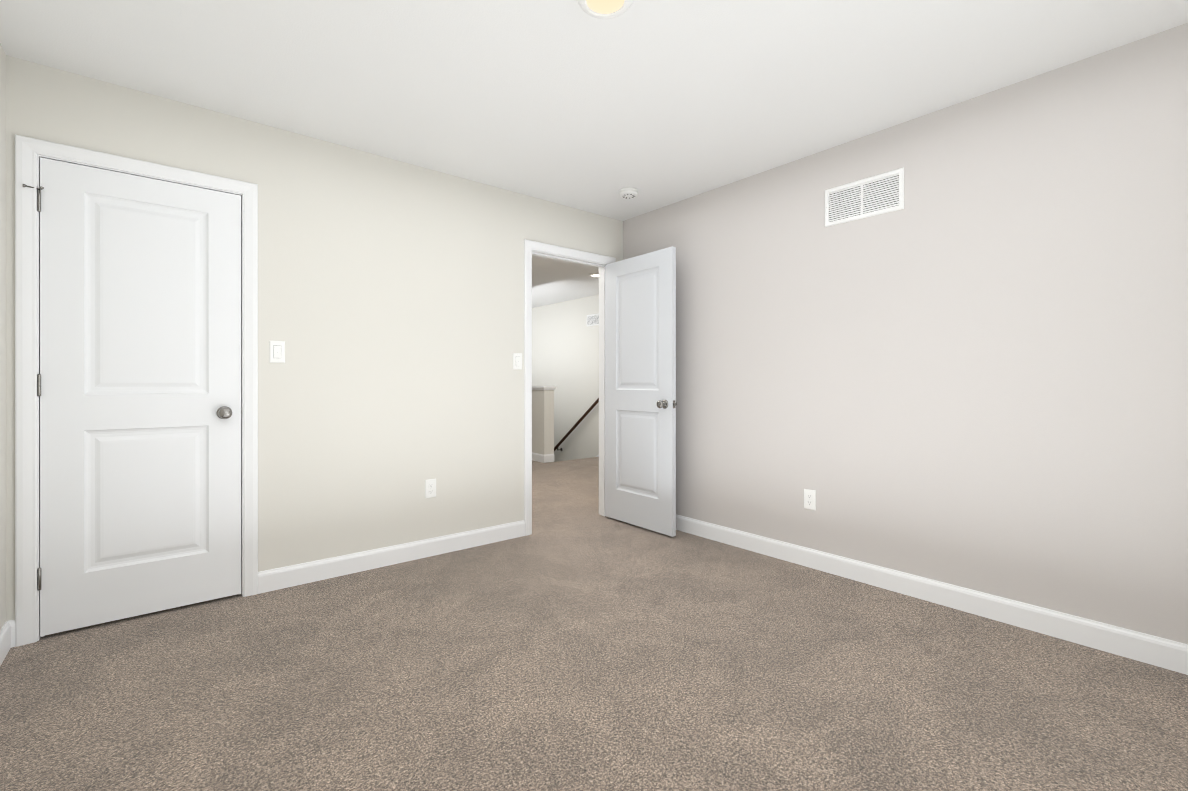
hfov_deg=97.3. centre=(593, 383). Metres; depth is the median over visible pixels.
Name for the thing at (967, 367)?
wall
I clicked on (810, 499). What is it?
outlet
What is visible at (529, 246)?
door frame
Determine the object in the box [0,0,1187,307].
ceiling
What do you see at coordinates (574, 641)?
floor
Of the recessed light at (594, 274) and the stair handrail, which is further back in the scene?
the stair handrail
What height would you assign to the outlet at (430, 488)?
0.117 m
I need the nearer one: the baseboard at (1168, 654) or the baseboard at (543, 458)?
the baseboard at (1168, 654)
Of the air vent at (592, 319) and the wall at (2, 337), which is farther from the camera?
the air vent at (592, 319)
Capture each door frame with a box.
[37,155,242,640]
[524,239,615,535]
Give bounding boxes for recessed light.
[578,0,632,17]
[589,273,598,276]
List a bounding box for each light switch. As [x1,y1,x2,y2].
[269,340,284,362]
[513,353,521,369]
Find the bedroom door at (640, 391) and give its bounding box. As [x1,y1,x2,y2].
[605,246,676,536]
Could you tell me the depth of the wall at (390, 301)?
3.03 m
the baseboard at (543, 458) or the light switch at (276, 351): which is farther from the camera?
the baseboard at (543, 458)
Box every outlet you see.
[425,479,435,497]
[804,489,815,509]
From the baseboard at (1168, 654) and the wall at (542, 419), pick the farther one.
the wall at (542, 419)
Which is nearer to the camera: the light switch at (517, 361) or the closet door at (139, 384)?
the closet door at (139, 384)
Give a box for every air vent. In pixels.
[587,313,598,326]
[825,167,903,226]
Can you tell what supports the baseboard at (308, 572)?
attached to the wall at (390, 301)
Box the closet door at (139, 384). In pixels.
[37,157,241,635]
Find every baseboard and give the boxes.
[0,619,14,665]
[258,520,524,593]
[532,452,547,462]
[548,454,598,461]
[676,514,1187,674]
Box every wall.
[0,43,5,629]
[6,55,622,620]
[532,295,598,461]
[532,386,555,462]
[623,23,1187,643]
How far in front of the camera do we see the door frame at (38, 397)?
2.23 m
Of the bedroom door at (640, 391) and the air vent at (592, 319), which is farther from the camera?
the air vent at (592, 319)
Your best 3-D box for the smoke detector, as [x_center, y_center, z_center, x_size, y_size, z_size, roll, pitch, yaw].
[0.244,-1.334,3.671,0.132,0.042,0.132,0,0,-40]
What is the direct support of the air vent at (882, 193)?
in the wall at (967, 367)
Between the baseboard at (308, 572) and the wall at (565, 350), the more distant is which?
the wall at (565, 350)
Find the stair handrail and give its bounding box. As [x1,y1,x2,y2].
[554,398,598,450]
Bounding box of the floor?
[0,457,1187,790]
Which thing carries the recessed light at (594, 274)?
in the ceiling
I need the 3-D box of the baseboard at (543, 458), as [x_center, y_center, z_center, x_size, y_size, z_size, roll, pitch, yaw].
[-1.788,1.026,8.537,0.044,0.110,3.514,0,0,-40]
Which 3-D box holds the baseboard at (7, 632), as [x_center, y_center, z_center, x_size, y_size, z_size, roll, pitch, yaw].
[-1.250,1.033,0.761,0.026,0.110,3.640,0,0,-40]
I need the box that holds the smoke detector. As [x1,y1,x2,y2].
[619,187,637,198]
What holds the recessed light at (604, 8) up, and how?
in the ceiling
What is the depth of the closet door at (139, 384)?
2.41 m

